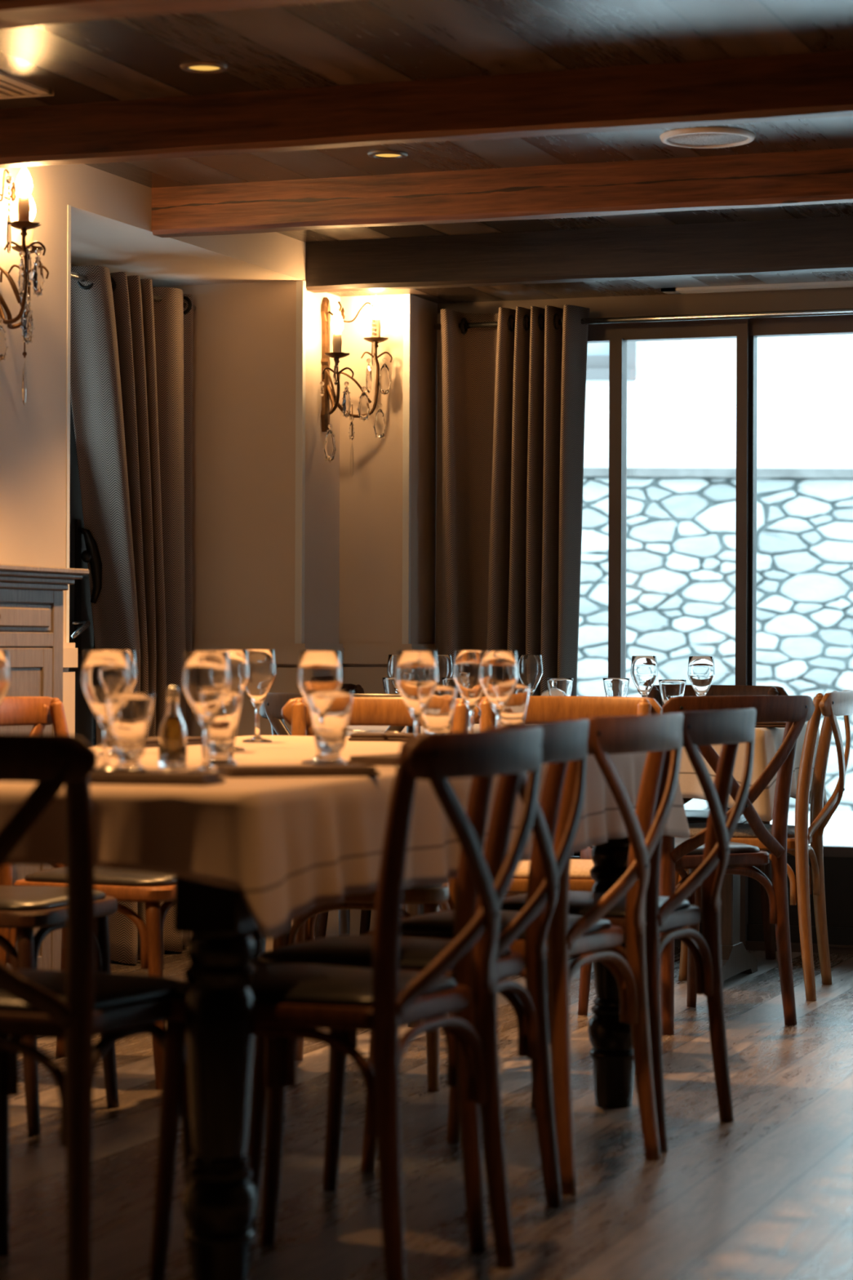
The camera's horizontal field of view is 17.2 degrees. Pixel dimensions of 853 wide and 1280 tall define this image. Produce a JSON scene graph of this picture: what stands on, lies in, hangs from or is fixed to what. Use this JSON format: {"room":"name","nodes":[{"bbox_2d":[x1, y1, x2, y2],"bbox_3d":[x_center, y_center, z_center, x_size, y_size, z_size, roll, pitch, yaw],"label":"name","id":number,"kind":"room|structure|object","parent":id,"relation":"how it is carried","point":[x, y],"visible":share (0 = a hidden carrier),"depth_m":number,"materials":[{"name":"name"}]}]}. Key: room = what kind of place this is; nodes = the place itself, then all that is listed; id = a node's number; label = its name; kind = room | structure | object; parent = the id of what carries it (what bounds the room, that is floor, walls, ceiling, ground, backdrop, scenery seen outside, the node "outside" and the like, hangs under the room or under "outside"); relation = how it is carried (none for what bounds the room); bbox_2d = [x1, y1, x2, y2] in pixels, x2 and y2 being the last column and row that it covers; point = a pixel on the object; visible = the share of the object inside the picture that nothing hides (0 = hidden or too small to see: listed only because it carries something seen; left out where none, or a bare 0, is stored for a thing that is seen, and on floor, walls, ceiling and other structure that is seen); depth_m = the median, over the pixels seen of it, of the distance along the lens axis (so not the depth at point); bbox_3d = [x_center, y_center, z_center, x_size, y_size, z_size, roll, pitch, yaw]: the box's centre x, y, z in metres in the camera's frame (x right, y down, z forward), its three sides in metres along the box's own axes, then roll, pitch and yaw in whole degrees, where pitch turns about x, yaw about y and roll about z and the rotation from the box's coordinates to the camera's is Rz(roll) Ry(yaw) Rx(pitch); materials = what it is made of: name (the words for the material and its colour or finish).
{"room":"restaurant dining room","nodes":[
{"label":"restaurant dining room","id":0,"kind":"room"},
{"bbox_2d":[0,164,340,671],"bbox_3d":[-2.578,-0.156,4.277,0.690,2.333,12.275,0,0,20],"label":"wall","id":1,"kind":"structure","parent":0,"point":[242,286],"depth_m":9.25,"materials":[{"name":"paint"}]},
{"bbox_2d":[0,166,48,405],"bbox_3d":[-1.052,-0.902,7.194,0.164,0.604,0.264,0,0,-5],"label":"wall lamp","id":2,"kind":"object","parent":1,"relation":"attached to","point":[26,206],"visible":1,"depth_m":7.10,"materials":[{"name":"brown metal"}]},
{"bbox_2d":[65,204,71,642],"bbox_3d":[-0.988,-0.589,7.668,0.028,1.192,0.017,0,0,20],"label":"trim","id":3,"kind":"structure","parent":1,"relation":"attached to","point":[68,233],"depth_m":7.66,"materials":[{"name":"white"}]},
{"bbox_2d":[67,263,153,746],"bbox_3d":[-1.181,-0.081,8.624,0.164,2.206,1.658,0,0,20],"label":"window","id":4,"kind":"structure","parent":1,"relation":"in","point":[83,548],"depth_m":8.82,"materials":[{"name":"black"}]},
{"bbox_2d":[71,271,195,311],"bbox_3d":[-1.056,-1.106,8.581,0.021,0.021,1.640,0,0,20],"label":"curtain rod","id":5,"kind":"object","parent":1,"relation":"attached to","point":[75,276],"visible":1,"depth_m":8.59,"materials":[{"name":"silver metal"}]},
{"bbox_2d":[70,265,193,964],"bbox_3d":[-0.938,-0.063,8.971,0.187,2.160,0.826,0,0,20],"label":"curtain","id":6,"kind":"object","parent":5,"relation":"hanging from","point":[131,353],"visible":0.62,"depth_m":8.87,"materials":[{"name":"brown fabric"}]},
{"bbox_2d":[62,642,343,951],"bbox_3d":[-2.566,0.503,4.053,0.570,1.014,11.865,0,0,20],"label":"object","id":7,"kind":"structure","parent":1,"relation":"attached to","point":[285,681],"depth_m":9.24,"materials":[{"name":"paint"}]},
{"bbox_2d":[294,280,306,643],"bbox_3d":[-0.414,-0.584,9.239,0.024,1.192,0.025,0,0,20],"label":"trim","id":8,"kind":"structure","parent":1,"relation":"attached to","point":[300,284],"depth_m":9.23,"materials":[{"name":"white"}]},
{"bbox_2d":[338,293,437,666],"bbox_3d":[-0.109,-0.068,9.691,0.249,2.191,0.411,0,0,20],"label":"wall","id":9,"kind":"structure","parent":0,"point":[371,500],"depth_m":9.51,"materials":[{"name":"paint"}]},
{"bbox_2d":[320,295,392,476],"bbox_3d":[-0.262,-0.849,9.355,0.202,0.616,0.313,0,0,42],"label":"wall lamp","id":10,"kind":"object","parent":9,"relation":"attached to","point":[327,393],"visible":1,"depth_m":9.38,"materials":[{"name":"brown metal"}]},
{"bbox_2d":[342,644,436,934],"bbox_3d":[-0.130,0.520,9.596,0.279,1.014,0.281,0,0,20],"label":"trim","id":11,"kind":"structure","parent":9,"relation":"attached to","point":[370,678],"depth_m":9.48,"materials":[{"name":"paint"}]},
{"bbox_2d":[402,293,412,644],"bbox_3d":[-0.066,-0.575,9.466,0.023,1.176,0.021,0,0,20],"label":"trim","id":12,"kind":"structure","parent":9,"relation":"attached to","point":[407,298],"depth_m":9.46,"materials":[{"name":"white"}]},
{"bbox_2d":[0,946,852,1279],"bbox_3d":[0.231,1.120,3.103,7.080,0.200,12.595,0,0,20],"label":"floor","id":13,"kind":"structure","parent":0,"point":[766,1193],"depth_m":5.44,"materials":[{"name":"brown wood"}]},
{"bbox_2d":[0,564,88,1038],"bbox_3d":[-1.225,0.416,6.646,0.167,1.206,1.547,0,0,20],"label":"cabinet","id":14,"kind":"object","parent":13,"relation":"on","point":[31,597],"visible":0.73,"depth_m":7.17,"materials":[{"name":"grey wood"}]},
{"bbox_2d":[0,885,119,1135],"bbox_3d":[-0.985,0.579,6.060,0.555,0.885,0.492,0,0,20],"label":"chair","id":15,"kind":"object","parent":13,"relation":"on","point":[24,908],"visible":0.65,"depth_m":5.85,"materials":[{"name":"brown wood"}]},
{"bbox_2d":[0,885,106,911],"bbox_3d":[-0.920,0.549,6.037,0.381,0.027,0.388,0,0,20],"label":"cushion","id":16,"kind":"object","parent":15,"relation":"on","point":[12,898],"depth_m":5.91,"materials":[{"name":"black leather"}]},
{"bbox_2d":[0,696,174,1089],"bbox_3d":[-0.786,0.580,6.651,0.555,0.885,0.492,0,0,18],"label":"chair","id":17,"kind":"object","parent":13,"relation":"on","point":[152,889],"visible":0.34,"depth_m":6.47,"materials":[{"name":"brown wood"}]},
{"bbox_2d":[24,866,174,886],"bbox_3d":[-0.720,0.550,6.629,0.381,0.027,0.388,0,0,18],"label":"cushion","id":18,"kind":"object","parent":17,"relation":"on","point":[104,877],"depth_m":6.47,"materials":[{"name":"black leather"}]},
{"bbox_2d":[0,733,193,1279],"bbox_3d":[-0.628,0.578,4.355,0.492,0.885,0.556,0,0,22],"label":"chair","id":19,"kind":"object","parent":13,"relation":"on","point":[77,1004],"visible":0.88,"depth_m":4.13,"materials":[{"name":"brown wood"}]},
{"bbox_2d":[0,968,184,1013],"bbox_3d":[-0.602,0.548,4.419,0.388,0.027,0.381,0,0,22],"label":"cushion","id":20,"kind":"object","parent":19,"relation":"on","point":[113,993],"depth_m":4.36,"materials":[{"name":"black leather"}]},
{"bbox_2d":[32,793,635,1279],"bbox_3d":[-0.338,0.626,5.470,1.030,0.789,2.327,0,0,21],"label":"dining table","id":21,"kind":"object","parent":13,"relation":"on","point":[219,1202],"visible":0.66,"depth_m":4.24,"materials":[{"name":"black"}]},
{"bbox_2d":[0,735,689,939],"bbox_3d":[-0.335,0.337,5.474,1.108,0.222,2.397,0,0,21],"label":"tablecloth","id":22,"kind":"object","parent":21,"relation":"on","point":[292,846],"visible":0.56,"depth_m":4.36,"materials":[{"name":"beige fabric"}]},
{"bbox_2d":[0,649,10,704],"bbox_3d":[-0.782,0.120,5.003,0.082,0.206,0.082,0,0,7],"label":"wine glass","id":23,"kind":"object","parent":22,"relation":"on","point":[5,678],"visible":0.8,"depth_m":4.99,"materials":[{"name":"white"}]},
{"bbox_2d":[96,743,109,746],"bbox_3d":[-0.654,0.221,5.986,0.018,0.006,0.226,0,0,14],"label":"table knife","id":24,"kind":"object","parent":22,"relation":"on","point":[98,744],"visible":0.12,"depth_m":5.88,"materials":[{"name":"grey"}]},
{"bbox_2d":[81,650,130,767],"bbox_3d":[-0.538,0.121,4.718,0.082,0.206,0.082,0,0,20],"label":"wine glass","id":25,"kind":"object","parent":22,"relation":"on","point":[104,672],"visible":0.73,"depth_m":4.69,"materials":[{"name":"white"}]},
{"bbox_2d":[97,649,137,755],"bbox_3d":[-0.607,0.122,5.500,0.082,0.206,0.082,0,0,-1],"label":"wine glass","id":26,"kind":"object","parent":22,"relation":"on","point":[131,653],"visible":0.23,"depth_m":5.48,"materials":[{"name":"white"}]},
{"bbox_2d":[103,693,155,768],"bbox_3d":[-0.489,0.156,4.620,0.084,0.136,0.084,0,0,20],"label":"water glass","id":27,"kind":"object","parent":22,"relation":"on","point":[128,714],"visible":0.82,"depth_m":4.59,"materials":[{"name":"white"}]},
{"bbox_2d":[101,736,201,747],"bbox_3d":[-0.581,0.217,6.010,0.110,0.016,0.260,0,0,27],"label":"folded napkin","id":28,"kind":"object","parent":22,"relation":"on","point":[151,741],"visible":0.15,"depth_m":5.99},
{"bbox_2d":[88,771,226,786],"bbox_3d":[-0.454,0.216,4.400,0.260,0.016,0.110,0,0,13],"label":"folded napkin","id":29,"kind":"object","parent":22,"relation":"on","point":[153,778],"visible":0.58,"depth_m":4.35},
{"bbox_2d":[95,767,187,769],"bbox_3d":[-0.470,0.202,4.411,0.191,0.006,0.022,0,0,-1],"label":"fork","id":30,"kind":"object","parent":29,"relation":"on","point":[95,767],"visible":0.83,"depth_m":4.41,"materials":[{"name":"grey"}]},
{"bbox_2d":[91,768,222,772],"bbox_3d":[-0.428,0.203,4.375,0.226,0.006,0.018,0,0,7],"label":"table knife","id":31,"kind":"object","parent":29,"relation":"on","point":[95,770],"visible":0.91,"depth_m":4.37,"materials":[{"name":"grey"}]},
{"bbox_2d":[158,685,186,768],"bbox_3d":[-0.447,0.152,4.958,0.050,0.144,0.050,0,0,20],"label":"oil bottle","id":32,"kind":"object","parent":22,"relation":"on","point":[172,735],"visible":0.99,"depth_m":4.94,"materials":[{"name":"clear glass"}]},
{"bbox_2d":[182,651,231,772],"bbox_3d":[-0.372,0.122,4.750,0.082,0.206,0.082,0,0,-32],"label":"wine glass","id":33,"kind":"object","parent":22,"relation":"on","point":[206,677],"visible":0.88,"depth_m":4.72,"materials":[{"name":"white"}]},
{"bbox_2d":[200,732,234,759],"bbox_3d":[-0.390,0.197,5.249,0.062,0.055,0.062,0,0,20],"label":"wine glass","id":34,"kind":"object","parent":22,"relation":"on","point":[231,753],"visible":0.09,"depth_m":5.24,"materials":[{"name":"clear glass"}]},
{"bbox_2d":[201,690,243,768],"bbox_3d":[-0.364,0.157,4.950,0.084,0.136,0.084,0,0,-39],"label":"water glass","id":35,"kind":"object","parent":22,"relation":"on","point":[223,731],"visible":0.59,"depth_m":4.93,"materials":[{"name":"white"}]},
{"bbox_2d":[211,649,249,751],"bbox_3d":[-0.403,0.123,5.750,0.082,0.206,0.082,0,0,-24],"label":"wine glass","id":36,"kind":"object","parent":22,"relation":"on","point":[238,659],"visible":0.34,"depth_m":5.72,"materials":[{"name":"white"}]},
{"bbox_2d":[241,648,275,742],"bbox_3d":[-0.376,0.124,6.250,0.082,0.206,0.082,0,0,-5],"label":"wine glass","id":37,"kind":"object","parent":22,"relation":"on","point":[262,664],"visible":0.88,"depth_m":6.22,"materials":[{"name":"white"}]},
{"bbox_2d":[214,764,380,777],"bbox_3d":[-0.216,0.217,4.675,0.260,0.016,0.110,0,0,-18],"label":"folded napkin","id":38,"kind":"object","parent":22,"relation":"on","point":[312,770],"visible":0.92,"depth_m":4.63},
{"bbox_2d":[297,650,342,764],"bbox_3d":[-0.196,0.123,5.150,0.082,0.206,0.082,0,0,38],"label":"wine glass","id":39,"kind":"object","parent":22,"relation":"on","point":[317,670],"visible":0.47,"depth_m":5.12,"materials":[{"name":"white"}]},
{"bbox_2d":[306,690,354,764],"bbox_3d":[-0.170,0.158,4.950,0.084,0.136,0.084,0,0,-4],"label":"water glass","id":40,"kind":"object","parent":22,"relation":"on","point":[330,711],"visible":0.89,"depth_m":4.92,"materials":[{"name":"white"}]},
{"bbox_2d":[346,753,399,765],"bbox_3d":[-0.031,0.218,5.182,0.110,0.016,0.260,0,0,33],"label":"folded napkin","id":41,"kind":"object","parent":22,"relation":"on","point":[387,759],"visible":0.4,"depth_m":5.08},
{"bbox_2d":[347,732,424,741],"bbox_3d":[-0.043,0.220,6.378,0.260,0.016,0.110,0,0,6],"label":"folded napkin","id":42,"kind":"object","parent":22,"relation":"on","point":[357,736],"visible":0.5,"depth_m":6.33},
{"bbox_2d":[347,728,406,733],"bbox_3d":[-0.117,0.206,6.352,0.022,0.006,0.191,0,0,-43],"label":"fork","id":43,"kind":"object","parent":42,"relation":"on","point":[349,730],"visible":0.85,"depth_m":6.36,"materials":[{"name":"grey"}]},
{"bbox_2d":[395,650,438,735],"bbox_3d":[-0.018,0.124,5.350,0.082,0.206,0.082,0,0,-16],"label":"wine glass","id":44,"kind":"object","parent":22,"relation":"on","point":[416,677],"visible":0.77,"depth_m":5.32,"materials":[{"name":"white"}]},
{"bbox_2d":[421,685,457,733],"bbox_3d":[0.021,0.159,5.600,0.084,0.136,0.084,0,0,-11],"label":"water glass","id":45,"kind":"object","parent":22,"relation":"on","point":[437,717],"visible":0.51,"depth_m":5.57,"materials":[{"name":"white"}]},
{"bbox_2d":[453,650,484,731],"bbox_3d":[0.098,0.125,6.100,0.082,0.206,0.082,0,0,0],"label":"wine glass","id":46,"kind":"object","parent":22,"relation":"on","point":[466,663],"visible":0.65,"depth_m":6.07,"materials":[{"name":"white"}]},
{"bbox_2d":[478,650,518,727],"bbox_3d":[0.147,0.125,5.750,0.082,0.206,0.082,0,0,9],"label":"wine glass","id":47,"kind":"object","parent":22,"relation":"on","point":[498,673],"visible":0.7,"depth_m":5.72,"materials":[{"name":"white"}]},
{"bbox_2d":[500,684,531,725],"bbox_3d":[0.177,0.160,5.901,0.084,0.136,0.084,0,0,-36],"label":"water glass","id":48,"kind":"object","parent":22,"relation":"on","point":[515,711],"visible":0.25,"depth_m":5.87,"materials":[{"name":"white"}]},
{"bbox_2d":[259,693,421,1026],"bbox_3d":[-0.154,0.584,7.689,0.492,0.885,0.556,0,0,21],"label":"chair","id":49,"kind":"object","parent":13,"relation":"on","point":[270,709],"visible":0.12,"depth_m":7.52,"materials":[{"name":"brown wood"}]},
{"bbox_2d":[148,726,543,1279],"bbox_3d":[-0.115,0.580,4.481,0.555,0.885,0.492,0,0,26],"label":"chair","id":50,"kind":"object","parent":13,"relation":"on","point":[292,1001],"visible":0.94,"depth_m":4.37,"materials":[{"name":"brown wood"}]},
{"bbox_2d":[173,963,456,1006],"bbox_3d":[-0.177,0.550,4.511,0.381,0.027,0.388,0,0,26],"label":"cushion","id":51,"kind":"object","parent":50,"relation":"on","point":[286,984],"depth_m":4.41,"materials":[{"name":"black leather"}]},
{"bbox_2d":[300,683,442,939],"bbox_3d":[-0.110,0.586,9.051,0.555,0.885,0.492,0,0,20],"label":"chair","id":52,"kind":"object","parent":13,"relation":"on","point":[322,919],"visible":0.05,"depth_m":9.27,"materials":[{"name":"brown wood"}]},
{"bbox_2d":[272,697,481,1091],"bbox_3d":[-0.136,0.583,6.655,0.492,0.885,0.555,0,0,6],"label":"chair","id":53,"kind":"object","parent":13,"relation":"on","point":[365,711],"visible":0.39,"depth_m":6.80,"materials":[{"name":"brown wood"}]},
{"bbox_2d":[411,884,441,888],"bbox_3d":[-0.143,0.553,6.586,0.388,0.027,0.381,0,0,6],"label":"cushion","id":54,"kind":"object","parent":53,"relation":"on","point":[434,886],"depth_m":6.40,"materials":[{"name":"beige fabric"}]},
{"bbox_2d":[245,718,589,1252],"bbox_3d":[-0.005,0.581,4.957,0.555,0.885,0.492,0,0,21],"label":"chair","id":55,"kind":"object","parent":13,"relation":"on","point":[564,741],"visible":0.64,"depth_m":4.88,"materials":[{"name":"brown wood"}]},
{"bbox_2d":[257,934,511,970],"bbox_3d":[-0.069,0.551,4.982,0.381,0.027,0.388,0,0,21],"label":"cushion","id":56,"kind":"object","parent":55,"relation":"on","point":[347,950],"depth_m":4.88,"materials":[{"name":"black leather"}]},
{"bbox_2d":[360,712,684,1195],"bbox_3d":[0.199,0.582,5.455,0.555,0.885,0.492,0,0,27],"label":"chair","id":57,"kind":"object","parent":13,"relation":"on","point":[567,935],"visible":0.64,"depth_m":5.34,"materials":[{"name":"brown wood"}]},
{"bbox_2d":[400,910,612,940],"bbox_3d":[0.138,0.552,5.487,0.381,0.027,0.388,0,0,27],"label":"cushion","id":58,"kind":"object","parent":57,"relation":"on","point":[438,925],"depth_m":5.39,"materials":[{"name":"black leather"}]},
{"bbox_2d":[476,695,662,1074],"bbox_3d":[0.334,0.585,6.914,0.492,0.885,0.555,0,0,4],"label":"chair","id":59,"kind":"object","parent":13,"relation":"on","point":[540,708],"visible":0.19,"depth_m":7.14,"materials":[{"name":"brown wood"}]},
{"bbox_2d":[513,858,594,879],"bbox_3d":[0.329,0.555,6.845,0.388,0.027,0.381,0,0,4],"label":"cushion","id":60,"kind":"object","parent":59,"relation":"on","point":[580,868],"depth_m":6.69,"materials":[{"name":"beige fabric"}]},
{"bbox_2d":[420,807,757,983],"bbox_3d":[0.441,0.644,8.691,1.390,0.769,0.770,0,0,20],"label":"dining table","id":61,"kind":"object","parent":13,"relation":"on","point":[735,959],"visible":0.12,"depth_m":8.47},
{"bbox_2d":[346,721,826,821],"bbox_3d":[0.442,0.389,8.692,1.453,0.272,0.833,0,0,20],"label":"tablecloth","id":62,"kind":"object","parent":61,"relation":"on","point":[768,740],"visible":0.09,"depth_m":8.14,"materials":[{"name":"fabric"}]},
{"bbox_2d":[382,677,399,693],"bbox_3d":[-0.094,0.183,8.600,0.084,0.136,0.084,0,0,-26],"label":"water glass","id":63,"kind":"object","parent":62,"relation":"on","point":[390,686],"visible":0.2,"depth_m":8.57,"materials":[{"name":"white"}]},
{"bbox_2d":[386,654,397,677],"bbox_3d":[-0.082,0.148,8.750,0.082,0.206,0.082,0,0,6],"label":"wine glass","id":64,"kind":"object","parent":62,"relation":"on","point":[392,659],"visible":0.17,"depth_m":8.72,"materials":[{"name":"white"}]},
{"bbox_2d":[436,654,453,685],"bbox_3d":[0.043,0.149,8.800,0.082,0.206,0.082,0,0,33],"label":"wine glass","id":65,"kind":"object","parent":62,"relation":"on","point":[445,664],"visible":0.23,"depth_m":8.77,"materials":[{"name":"white"}]},
{"bbox_2d":[441,677,462,698],"bbox_3d":[0.087,0.184,8.651,0.084,0.136,0.084,0,0,44],"label":"water glass","id":66,"kind":"object","parent":62,"relation":"on","point":[446,681],"visible":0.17,"depth_m":8.62,"materials":[{"name":"white"}]},
{"bbox_2d":[517,654,542,696],"bbox_3d":[0.325,0.150,8.850,0.082,0.206,0.082,0,0,-16],"label":"wine glass","id":67,"kind":"object","parent":62,"relation":"on","point":[530,666],"visible":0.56,"depth_m":8.82,"materials":[{"name":"white"}]},
{"bbox_2d":[541,689,549,695],"bbox_3d":[0.395,0.190,8.749,0.092,0.126,0.092,0,0,20],"label":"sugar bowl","id":68,"kind":"object","parent":62,"relation":"on","point":[546,692],"visible":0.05,"depth_m":8.73,"materials":[{"name":"white ceramic"}]},
{"bbox_2d":[546,678,573,696],"bbox_3d":[0.408,0.185,8.600,0.084,0.136,0.084,0,0,4],"label":"water glass","id":69,"kind":"object","parent":62,"relation":"on","point":[556,686],"visible":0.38,"depth_m":8.57,"materials":[{"name":"white"}]},
{"bbox_2d":[603,678,630,697],"bbox_3d":[0.587,0.186,8.700,0.084,0.136,0.084,0,0,-5],"label":"water glass","id":70,"kind":"object","parent":62,"relation":"on","point":[612,686],"visible":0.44,"depth_m":8.67,"materials":[{"name":"white"}]},
{"bbox_2d":[631,655,657,697],"bbox_3d":[0.658,0.151,8.500,0.082,0.206,0.082,0,0,-36],"label":"wine glass","id":71,"kind":"object","parent":62,"relation":"on","point":[644,668],"visible":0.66,"depth_m":8.47,"materials":[{"name":"white"}]},
{"bbox_2d":[658,679,686,705],"bbox_3d":[0.734,0.186,8.400,0.084,0.136,0.084,0,0,10],"label":"water glass","id":72,"kind":"object","parent":62,"relation":"on","point":[668,688],"visible":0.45,"depth_m":8.37,"materials":[{"name":"white"}]},
{"bbox_2d":[687,656,715,696],"bbox_3d":[0.821,0.151,8.400,0.082,0.206,0.082,0,0,2],"label":"wine glass","id":73,"kind":"object","parent":62,"relation":"on","point":[701,669],"visible":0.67,"depth_m":8.37,"materials":[{"name":"white"}]},
{"bbox_2d":[755,721,786,727],"bbox_3d":[0.937,0.246,8.225,0.260,0.016,0.110,0,0,3],"label":"folded napkin","id":74,"kind":"object","parent":62,"relation":"on","point":[782,724],"visible":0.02,"depth_m":8.17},
{"bbox_2d":[500,707,756,1151],"bbox_3d":[0.396,0.584,5.892,0.555,0.885,0.492,0,0,26],"label":"chair","id":75,"kind":"object","parent":13,"relation":"on","point":[728,728],"visible":0.56,"depth_m":5.79,"materials":[{"name":"brown wood"}]},
{"bbox_2d":[500,890,690,918],"bbox_3d":[0.334,0.554,5.921,0.381,0.027,0.388,0,0,26],"label":"cushion","id":76,"kind":"object","parent":75,"relation":"on","point":[580,902],"depth_m":5.82,"materials":[{"name":"black leather"}]},
{"bbox_2d":[577,695,815,1035],"bbox_3d":[0.715,0.587,7.574,0.492,0.885,0.555,0,0,-30],"label":"chair","id":77,"kind":"object","parent":13,"relation":"on","point":[677,854],"visible":0.62,"depth_m":7.45,"materials":[{"name":"brown wood"}]},
{"bbox_2d":[589,837,759,855],"bbox_3d":[0.680,0.557,7.634,0.388,0.027,0.381,0,0,-30],"label":"cushion","id":78,"kind":"object","parent":77,"relation":"on","point":[735,848],"depth_m":7.51,"materials":[{"name":"black leather"}]},
{"bbox_2d":[647,684,787,959],"bbox_3d":[0.867,0.590,9.000,0.492,0.885,0.555,0,0,20],"label":"chair","id":79,"kind":"object","parent":13,"relation":"on","point":[692,815],"visible":0.2,"depth_m":9.09,"materials":[{"name":"brown wood"}]},
{"bbox_2d":[684,809,746,823],"bbox_3d":[0.844,0.560,8.935,0.388,0.027,0.381,0,0,20],"label":"cushion","id":80,"kind":"object","parent":79,"relation":"on","point":[692,815],"depth_m":8.79,"materials":[{"name":"black leather"}]},
{"bbox_2d":[675,689,852,1000],"bbox_3d":[0.980,0.589,8.274,0.555,0.885,0.492,0,0,15],"label":"chair","id":81,"kind":"object","parent":13,"relation":"on","point":[832,704],"visible":0.7,"depth_m":8.10,"materials":[{"name":"brown wood"}]},
{"bbox_2d":[688,822,795,838],"bbox_3d":[0.913,0.559,8.292,0.381,0.027,0.388,0,0,15],"label":"cushion","id":82,"kind":"object","parent":81,"relation":"on","point":[743,830],"depth_m":8.15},
{"bbox_2d":[0,0,852,242],"bbox_3d":[0.289,-1.462,3.238,7.080,0.300,12.875,0,0,20],"label":"ceiling","id":83,"kind":"structure","parent":0,"point":[357,42],"depth_m":6.33,"materials":[{"name":"wood"}]},
{"bbox_2d":[0,71,53,99],"bbox_3d":[-1.084,-1.310,6.485,0.180,0.007,0.620,0,0,20],"label":"ceiling vent","id":84,"kind":"object","parent":83,"relation":"in","point":[11,86],"visible":1,"depth_m":6.68,"materials":[{"name":"beige"}]},
{"bbox_2d":[0,0,355,29],"bbox_3d":[1.091,-1.239,4.656,5.940,0.136,0.170,0,0,20],"label":"ceiling beam","id":85,"kind":"structure","parent":83,"relation":"attached to","point":[13,13],"depth_m":5.25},
{"bbox_2d":[179,61,228,73],"bbox_3d":[-0.508,-1.308,6.431,0.112,0.007,0.112,0,0,20],"label":"recessed light","id":86,"kind":"object","parent":83,"relation":"in","point":[197,67],"visible":1,"depth_m":6.42,"materials":[{"name":"brown"}]},
{"bbox_2d":[367,150,408,159],"bbox_3d":[-0.104,-1.305,7.571,0.112,0.007,0.112,0,0,20],"label":"recessed light","id":87,"kind":"object","parent":83,"relation":"in","point":[381,154],"visible":1,"depth_m":7.56,"materials":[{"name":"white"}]},
{"bbox_2d":[0,49,852,168],"bbox_3d":[1.593,-1.235,6.035,5.940,0.136,0.085,0,0,20],"label":"ceiling beam","id":88,"kind":"structure","parent":83,"relation":"attached to","point":[817,85],"depth_m":6.56,"materials":[{"name":"wood"}]},
{"bbox_2d":[151,147,852,237],"bbox_3d":[2.009,-1.232,7.176,5.940,0.136,0.085,0,0,20],"label":"ceiling beam","id":89,"kind":"structure","parent":83,"relation":"attached to","point":[822,176],"depth_m":7.78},
{"bbox_2d":[306,216,852,293],"bbox_3d":[2.408,-1.218,8.276,5.940,0.159,0.085,0,0,20],"label":"ceiling beam","id":90,"kind":"structure","parent":83,"relation":"attached to","point":[822,244],"depth_m":8.93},
{"bbox_2d":[659,127,755,148],"bbox_3d":[0.728,-1.299,7.283,0.248,0.013,0.248,0,0,20],"label":"ceiling speaker","id":91,"kind":"object","parent":83,"relation":"attached to","point":[695,137],"visible":1,"depth_m":7.27,"materials":[{"name":"white plastic"}]},
{"bbox_2d":[667,133,747,145],"bbox_3d":[0.728,-1.302,7.283,0.212,0.006,0.212,0,0,20],"label":"grille","id":92,"kind":"object","parent":91,"relation":"attached to","point":[673,139],"depth_m":7.30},
{"bbox_2d":[327,270,852,303],"bbox_3d":[2.531,-1.225,8.614,5.940,0.141,0.635,0,0,20],"label":"ceiling","id":93,"kind":"structure","parent":0,"point":[644,286],"depth_m":9.30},
{"bbox_2d":[661,280,852,294],"bbox_3d":[1.611,-1.153,9.026,1.750,0.010,0.090,0,0,20],"label":"ceiling vent","id":94,"kind":"object","parent":93,"relation":"in","point":[837,284],"visible":1,"depth_m":9.20,"materials":[{"name":"white"}]},
{"bbox_3d":[5.268,-0.049,7.900,0.700,2.191,0.140,0,0,20],"label":"wall","id":95,"kind":"structure","parent":0,"visible":0},
{"bbox_2d":[437,287,852,954],"bbox_3d":[2.495,-0.059,8.893,5.191,2.191,0.130,0,0,20],"label":"window","id":96,"kind":"structure","parent":95,"relation":"in","point":[837,860],"depth_m":9.37,"materials":[{"name":"brown metal"}]},
{"bbox_2d":[433,308,852,329],"bbox_3d":[2.421,-1.064,8.780,5.060,0.027,0.110,0,0,20],"label":"curtain rod","id":97,"kind":"object","parent":96,"relation":"attached to","point":[837,311],"visible":0.77,"depth_m":9.28,"materials":[{"name":"silver metal"}]},
{"bbox_2d":[435,304,589,894],"bbox_3d":[0.264,-0.048,9.519,0.564,2.136,0.191,0,0,20],"label":"curtain","id":98,"kind":"object","parent":97,"relation":"hanging from","point":[511,400],"visible":0.57,"depth_m":9.46,"materials":[{"name":"brown fabric"}]},
{"label":"outside","id":99,"kind":"structure","parent":0,"visible":0},
{"bbox_2d":[770,811,852,845],"bbox_3d":[-1.541,1.097,13.327,40.000,0.100,36.000,0,0,20],"label":"ground","id":100,"kind":"structure","parent":99,"point":[838,831],"depth_m":15.86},
{"bbox_2d":[576,476,852,812],"bbox_3d":[1.000,0.058,17.672,32.000,2.170,0.457,0,0,0],"label":"stone wall","id":101,"kind":"structure","parent":100,"relation":"on","point":[681,531],"depth_m":17.47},
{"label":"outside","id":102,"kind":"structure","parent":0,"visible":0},
{"bbox_2d":[583,333,852,468],"bbox_3d":[1.011,-2.702,17.714,32.000,3.310,0.380,0,0,0],"label":"sky","id":103,"kind":"structure","parent":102,"point":[682,401],"depth_m":17.52,"materials":[{"name":"white paint"}]},
{"bbox_2d":[586,341,636,380],"bbox_3d":[0.799,-2.163,17.553,1.020,1.090,0.140,0,0,0],"label":"window","id":104,"kind":"structure","parent":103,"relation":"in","point":[597,353],"depth_m":17.50,"materials":[{"name":"glass"}]},
{"bbox_2d":[583,467,852,479],"bbox_3d":[1.004,-1.031,17.466,32.000,0.073,0.133,0,0,0],"label":"wall ledge","id":105,"kind":"object","parent":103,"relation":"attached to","point":[713,473],"visible":0.23,"depth_m":17.41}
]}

